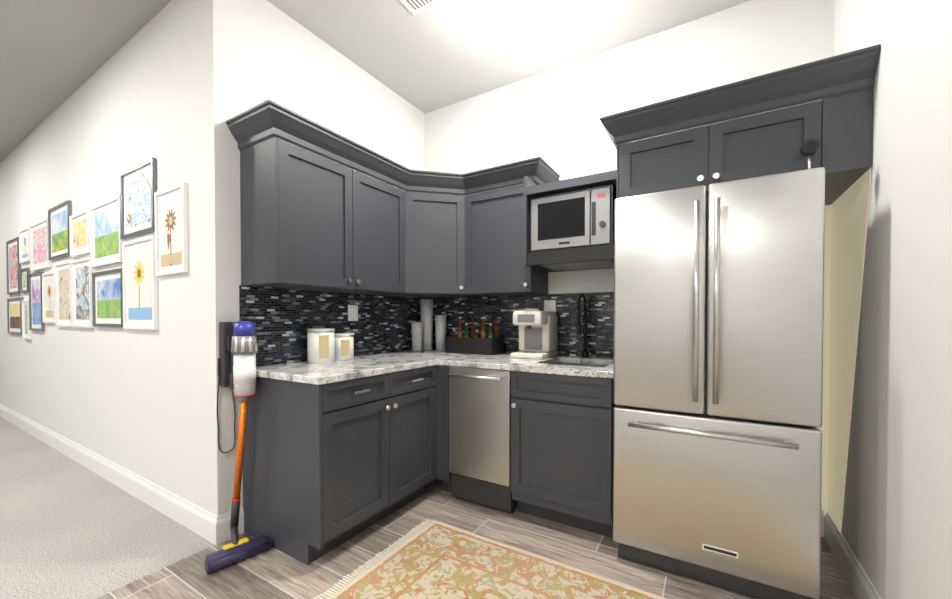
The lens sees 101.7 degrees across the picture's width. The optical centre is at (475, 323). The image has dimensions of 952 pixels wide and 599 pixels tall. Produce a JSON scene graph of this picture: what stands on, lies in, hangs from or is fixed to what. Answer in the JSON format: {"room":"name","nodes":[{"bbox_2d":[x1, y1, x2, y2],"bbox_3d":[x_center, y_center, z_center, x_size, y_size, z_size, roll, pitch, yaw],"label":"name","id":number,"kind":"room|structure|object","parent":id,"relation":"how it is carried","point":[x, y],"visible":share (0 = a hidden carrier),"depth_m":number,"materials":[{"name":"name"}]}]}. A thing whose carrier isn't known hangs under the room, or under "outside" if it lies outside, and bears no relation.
{"room":"kitchen","nodes":[
{"label":"kitchen","id":0,"kind":"room"},
{"bbox_2d":[0,0,205,509],"bbox_3d":[-5.238,-0.391,4.441,8.880,3.040,0.120,0,1,31],"label":"wall","id":1,"kind":"structure","parent":0,"point":[132,400],"depth_m":2.64,"materials":[{"name":"white paint"}]},
{"bbox_2d":[6,237,20,294],"bbox_3d":[-5.082,-0.623,4.260,0.534,0.594,0.022,0,1,31],"label":"picture frame","id":2,"kind":"object","parent":1,"relation":"attached to","point":[13,266],"visible":0.79,"depth_m":4.26,"materials":[{"name":"grey"}]},
{"bbox_2d":[7,297,23,334],"bbox_3d":[-5.048,-0.083,4.247,0.614,0.394,0.022,0,1,31],"label":"picture frame","id":3,"kind":"object","parent":1,"relation":"attached to","point":[14,315],"visible":0.9,"depth_m":4.26,"materials":[{"name":"grey"}]},
{"bbox_2d":[19,226,29,263],"bbox_3d":[-4.646,-0.805,3.994,0.374,0.344,0.022,0,1,31],"label":"picture frame","id":4,"kind":"object","parent":1,"relation":"attached to","point":[24,245],"visible":0.79,"depth_m":4.00,"materials":[{"name":"white"}]},
{"bbox_2d":[20,268,29,292],"bbox_3d":[-4.663,-0.445,4.009,0.294,0.244,0.022,0,1,31],"label":"picture frame","id":5,"kind":"object","parent":1,"relation":"attached to","point":[24,279],"visible":0.9,"depth_m":4.02,"materials":[{"name":"grey"}]},
{"bbox_2d":[22,299,31,338],"bbox_3d":[-4.637,-0.045,3.999,0.254,0.404,0.022,0,1,31],"label":"picture frame","id":6,"kind":"object","parent":1,"relation":"attached to","point":[26,333],"visible":0.9,"depth_m":4.01,"materials":[{"name":"white"}]},
{"bbox_2d":[29,272,44,330],"bbox_3d":[-4.299,-0.212,3.792,0.444,0.564,0.022,0,1,31],"label":"picture frame","id":7,"kind":"object","parent":1,"relation":"attached to","point":[36,323],"visible":0.85,"depth_m":3.80,"materials":[{"name":"grey"}]},
{"bbox_2d":[29,217,50,271],"bbox_3d":[-4.175,-0.746,3.710,0.614,0.454,0.022,0,1,31],"label":"picture frame","id":8,"kind":"object","parent":1,"relation":"attached to","point":[39,252],"visible":0.88,"depth_m":3.71,"materials":[{"name":"white"}]},
{"bbox_2d":[42,271,54,322],"bbox_3d":[-3.918,-0.239,3.562,0.374,0.464,0.022,0,1,31],"label":"picture frame","id":9,"kind":"object","parent":1,"relation":"attached to","point":[48,297],"visible":0.77,"depth_m":3.57,"materials":[{"name":"white paper"}]},
{"bbox_2d":[48,200,71,259],"bbox_3d":[-3.632,-0.801,3.381,0.584,0.454,0.022,0,1,31],"label":"picture frame","id":10,"kind":"object","parent":1,"relation":"attached to","point":[58,232],"visible":0.83,"depth_m":3.38,"materials":[{"name":"grey"}]},
{"bbox_2d":[55,260,72,326],"bbox_3d":[-3.538,-0.251,3.331,0.444,0.554,0.022,0,1,31],"label":"picture frame","id":11,"kind":"object","parent":1,"relation":"attached to","point":[63,296],"visible":0.77,"depth_m":3.34,"materials":[{"name":"white paper"}]},
{"bbox_2d":[69,209,89,256],"bbox_3d":[-3.170,-0.718,3.103,0.444,0.334,0.022,0,1,31],"label":"picture frame","id":12,"kind":"object","parent":1,"relation":"attached to","point":[79,231],"visible":0.83,"depth_m":3.10,"materials":[{"name":"white paper"}]},
{"bbox_2d":[71,256,94,327],"bbox_3d":[-3.135,-0.242,3.088,0.444,0.544,0.022,0,1,31],"label":"picture frame","id":13,"kind":"object","parent":1,"relation":"attached to","point":[82,270],"visible":0.88,"depth_m":3.09,"materials":[{"name":"white"}]},
{"bbox_2d":[90,195,123,267],"bbox_3d":[-2.678,-0.654,2.806,0.594,0.454,0.022,0,1,31],"label":"picture frame","id":14,"kind":"object","parent":1,"relation":"attached to","point":[106,241],"visible":0.83,"depth_m":2.80,"materials":[{"name":"white"}]},
{"bbox_2d":[92,268,122,326],"bbox_3d":[-2.656,-0.179,2.800,0.584,0.404,0.022,0,1,31],"label":"picture frame","id":15,"kind":"object","parent":1,"relation":"attached to","point":[107,298],"visible":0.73,"depth_m":2.80,"materials":[{"name":"grey"}]},
{"bbox_2d":[0,404,227,544],"bbox_3d":[-5.210,1.059,4.374,9.016,0.142,0.032,0,1,31],"label":"baseboard","id":16,"kind":"structure","parent":1,"relation":"attached to","point":[207,525],"depth_m":2.57,"materials":[{"name":"white wood"}]},
{"bbox_2d":[120,157,156,239],"bbox_3d":[-2.190,-0.795,2.509,0.514,0.444,0.022,0,1,31],"label":"picture frame","id":17,"kind":"object","parent":1,"relation":"attached to","point":[138,186],"visible":0.9,"depth_m":2.50,"materials":[{"name":"grey"}]},
{"bbox_2d":[122,235,157,329],"bbox_3d":[-2.181,-0.255,2.511,0.494,0.584,0.022,0,1,31],"label":"picture frame","id":18,"kind":"object","parent":1,"relation":"attached to","point":[140,293],"visible":0.88,"depth_m":2.50,"materials":[{"name":"white paper"}]},
{"bbox_2d":[154,182,187,275],"bbox_3d":[-1.788,-0.541,2.270,0.374,0.504,0.022,0,1,31],"label":"picture frame","id":19,"kind":"object","parent":1,"relation":"attached to","point":[171,228],"visible":1,"depth_m":2.26,"materials":[{"name":"white"}]},
{"bbox_2d":[0,417,214,598],"bbox_3d":[-6.416,1.187,2.397,9.000,0.060,4.874,0,1,31],"label":"floor carpet","id":20,"kind":"object","parent":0,"point":[70,528],"visible":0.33,"depth_m":2.16,"materials":[{"name":"beige carpet"}]},
{"bbox_2d":[202,0,424,515],"bbox_3d":[-0.935,-0.369,2.861,0.120,3.040,1.866,0,1,31],"label":"wall","id":21,"kind":"structure","parent":0,"point":[255,52],"depth_m":2.13,"materials":[{"name":"white paint"}]},
{"bbox_2d":[218,322,235,386],"bbox_3d":[-1.311,0.162,2.061,0.069,0.340,0.087,0,1,31],"label":"dock","id":22,"kind":"object","parent":21,"relation":"attached to","point":[225,337],"visible":0.69,"depth_m":2.03,"materials":[{"name":"grey plastic"}]},
{"bbox_2d":[216,377,235,452],"bbox_3d":[-1.336,0.478,2.075,0.012,0.433,0.095,0,1,31],"label":"cord","id":23,"kind":"object","parent":22,"relation":"hanging from","point":[217,418],"visible":1,"depth_m":2.05,"materials":[{"name":"black plastic"}]},
{"bbox_2d":[234,103,405,294],"bbox_3d":[-0.874,-0.651,2.484,0.366,0.871,1.034,0,1,31],"label":"upper cabinet","id":24,"kind":"object","parent":21,"relation":"attached to","point":[310,220],"depth_m":2.18,"materials":[{"name":"paint"}]},
{"bbox_2d":[239,285,426,365],"bbox_3d":[-0.888,0.008,2.815,0.010,0.455,1.590,0,1,31],"label":"backsplash","id":25,"kind":"structure","parent":21,"relation":"attached to","point":[283,319],"depth_m":2.54,"materials":[{"name":"tile"}]},
{"bbox_2d":[348,305,357,320],"bbox_3d":[-0.888,-0.076,2.799,0.006,0.115,0.090,0,1,31],"label":"electrical outlet","id":26,"kind":"object","parent":25,"relation":"attached to","point":[352,312],"visible":1,"depth_m":2.79,"materials":[{"name":"white plastic"}]},
{"bbox_2d":[0,0,750,161],"bbox_3d":[-4.725,-1.913,2.353,11.897,0.060,6.620,0,1,31],"label":"ceiling","id":27,"kind":"structure","parent":0,"point":[440,54],"depth_m":2.55,"materials":[{"name":"white paint"}]},
{"bbox_2d":[400,0,440,14],"bbox_3d":[-0.264,-1.876,2.187,0.370,0.009,0.170,0,1,31],"label":"ceiling vent","id":28,"kind":"object","parent":27,"relation":"in","point":[414,6],"visible":1,"depth_m":2.28,"materials":[{"name":"white metal"}]},
{"bbox_2d":[96,479,855,598],"bbox_3d":[-0.873,1.219,0.068,2.897,0.060,6.620,0,1,31],"label":"floor","id":29,"kind":"structure","parent":0,"point":[272,573],"depth_m":1.87,"materials":[{"name":"brown wood"}]},
{"bbox_2d":[205,321,270,574],"bbox_3d":[-1.212,0.574,1.923,0.240,1.174,0.279,0,1,31],"label":"vacuum","id":30,"kind":"object","parent":29,"relation":"on","point":[242,375],"visible":1,"depth_m":1.96,"materials":[{"name":"white"}]},
{"bbox_2d":[243,365,442,564],"bbox_3d":[-0.776,0.718,2.379,0.663,0.880,0.924,0,1,31],"label":"base cabinet","id":31,"kind":"object","parent":29,"relation":"on","point":[328,467],"depth_m":2.02,"materials":[{"name":"paint"}]},
{"bbox_2d":[443,365,451,491],"bbox_3d":[-0.379,0.709,3.034,0.663,0.880,0.775,0,1,31],"label":"base cabinet","id":32,"kind":"object","parent":29,"relation":"on","point":[447,476],"depth_m":2.55,"materials":[{"name":"paint"}]},
{"bbox_2d":[256,349,613,384],"bbox_3d":[-0.109,0.356,2.368,1.810,0.227,1.628,0,1,31],"label":"countertop","id":33,"kind":"structure","parent":32,"relation":"on","point":[356,367],"depth_m":2.30,"materials":[{"name":"stone"}]},
{"bbox_2d":[307,328,334,362],"bbox_3d":[-0.971,0.137,2.430,0.164,0.208,0.164,0,1,31],"label":"canister","id":34,"kind":"object","parent":33,"relation":"on","point":[320,345],"visible":1,"depth_m":2.36,"materials":[{"name":"white ceramic"}]},
{"bbox_2d":[334,333,353,360],"bbox_3d":[-0.885,0.152,2.573,0.146,0.173,0.146,0,1,31],"label":"canister","id":35,"kind":"object","parent":33,"relation":"on","point":[344,346],"visible":0.73,"depth_m":2.51,"materials":[{"name":"white ceramic"}]},
{"bbox_2d":[411,322,422,350],"bbox_3d":[-0.493,0.108,3.241,0.096,0.242,0.096,0,1,31],"label":"vase","id":36,"kind":"object","parent":33,"relation":"on","point":[416,328],"visible":1,"depth_m":3.20,"materials":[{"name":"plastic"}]},
{"bbox_2d":[420,299,432,349],"bbox_3d":[-0.426,0.010,3.351,0.116,0.436,0.116,0,1,31],"label":"vase","id":37,"kind":"object","parent":33,"relation":"on","point":[426,311],"visible":0.88,"depth_m":3.31,"materials":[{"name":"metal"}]},
{"bbox_2d":[435,315,446,350],"bbox_3d":[-0.303,0.078,3.324,0.100,0.300,0.100,0,1,31],"label":"vase","id":38,"kind":"object","parent":33,"relation":"on","point":[440,326],"visible":1,"depth_m":3.29,"materials":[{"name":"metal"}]},
{"bbox_2d":[445,298,503,354],"bbox_3d":[-0.012,0.017,3.060,0.420,0.429,0.200,0,1,31],"label":"caddy","id":39,"kind":"object","parent":33,"relation":"on","point":[483,343],"visible":1,"depth_m":3.00,"materials":[{"name":"black plastic"}]},
{"bbox_2d":[511,308,557,358],"bbox_3d":[0.420,0.066,2.764,0.235,0.340,0.320,0,1,31],"label":"coffee maker","id":40,"kind":"object","parent":33,"relation":"on","point":[538,334],"visible":0.94,"depth_m":2.70,"materials":[{"name":"beige plastic"}]},
{"bbox_2d":[576,293,594,357],"bbox_3d":[0.745,0.015,2.635,0.095,0.445,0.191,0,1,31],"label":"faucet","id":41,"kind":"object","parent":33,"relation":"on","point":[585,353],"visible":1,"depth_m":2.69,"materials":[{"name":"black metal"}]},
{"bbox_2d":[448,366,516,513],"bbox_3d":[0.167,0.714,2.677,0.438,0.878,0.725,0,1,31],"label":"dishwasher","id":42,"kind":"object","parent":29,"relation":"on","point":[480,434],"visible":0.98,"depth_m":2.40,"materials":[{"name":"grey metal"}]},
{"bbox_2d":[313,519,666,598],"bbox_3d":[0.219,1.167,1.224,1.984,0.010,1.300,0,1,31],"label":"rug","id":43,"kind":"object","parent":29,"relation":"on","point":[430,559],"visible":1,"depth_m":1.78,"materials":[{"name":"beige fabric"}]},
{"bbox_2d":[613,167,824,598],"bbox_3d":[1.182,0.271,1.989,0.780,1.773,0.823,0,1,31],"label":"fridge","id":44,"kind":"object","parent":29,"relation":"on","point":[718,371],"visible":0.98,"depth_m":1.65,"materials":[{"name":"grey metal"}]},
{"bbox_2d":[800,139,819,168],"bbox_3d":[1.373,-0.669,1.594,0.060,0.171,0.060,0,1,31],"label":"security camera","id":45,"kind":"object","parent":44,"relation":"on","point":[809,148],"visible":0.75,"depth_m":1.59,"materials":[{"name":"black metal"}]},
{"bbox_2d":[425,0,833,355],"bbox_3d":[0.808,-0.369,2.828,2.897,3.040,0.120,0,1,31],"label":"wall","id":46,"kind":"structure","parent":0,"point":[551,118],"depth_m":2.70,"materials":[{"name":"white paint"}]},
{"bbox_2d":[386,168,485,297],"bbox_3d":[-0.346,-0.659,3.045,0.690,0.871,0.690,0,1,31],"label":"upper cabinet","id":47,"kind":"object","parent":46,"relation":"attached to","point":[437,207],"depth_m":2.87,"materials":[{"name":"paint"}]},
{"bbox_2d":[470,159,549,295],"bbox_3d":[0.195,-0.657,2.908,0.593,0.871,0.366,0,1,31],"label":"upper cabinet","id":48,"kind":"object","parent":46,"relation":"attached to","point":[502,263],"depth_m":2.75,"materials":[{"name":"paint"}]},
{"bbox_2d":[530,184,615,252],"bbox_3d":[0.671,-0.641,2.564,0.523,0.359,0.407,0,1,31],"label":"microwave","id":49,"kind":"object","parent":48,"relation":"attached to","point":[583,218],"visible":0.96,"depth_m":2.38,"materials":[{"name":"silver metal"}]},
{"bbox_2d":[427,292,613,357],"bbox_3d":[0.309,0.004,3.056,1.811,0.455,0.010,0,1,31],"label":"backsplash","id":50,"kind":"structure","parent":46,"relation":"attached to","point":[600,305],"depth_m":2.91,"materials":[{"name":"tile"}]},
{"bbox_2d":[544,300,555,312],"bbox_3d":[0.552,-0.120,2.899,0.090,0.110,0.006,0,1,31],"label":"electrical outlet","id":51,"kind":"object","parent":50,"relation":"attached to","point":[549,305],"visible":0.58,"depth_m":2.89,"materials":[{"name":"white plastic"}]},
{"bbox_2d":[600,44,880,204],"bbox_3d":[1.280,-0.860,2.060,1.057,0.443,0.690,0,1,31],"label":"upper cabinet","id":52,"kind":"object","parent":46,"relation":"attached to","point":[836,120],"visible":0.85,"depth_m":1.75,"materials":[{"name":"paint"}]},
{"bbox_2d":[817,168,870,532],"bbox_3d":[1.659,0.264,1.900,0.229,1.800,0.599,0,1,31],"label":"wall","id":53,"kind":"structure","parent":0,"point":[846,215],"depth_m":1.92,"materials":[{"name":"beige paint"}]},
{"bbox_2d":[821,510,880,598],"bbox_3d":[1.549,1.098,1.523,0.017,0.142,1.380,0,1,31],"label":"baseboard","id":54,"kind":"structure","parent":53,"relation":"attached to","point":[855,575],"depth_m":1.76,"materials":[{"name":"white wood"}]},
{"bbox_2d":[833,0,951,598],"bbox_3d":[0.315,-0.322,-0.671,0.120,3.040,6.620,0,1,31],"label":"wall","id":55,"kind":"structure","parent":0,"point":[896,529],"depth_m":1.29,"materials":[{"name":"white paint"}]}
]}

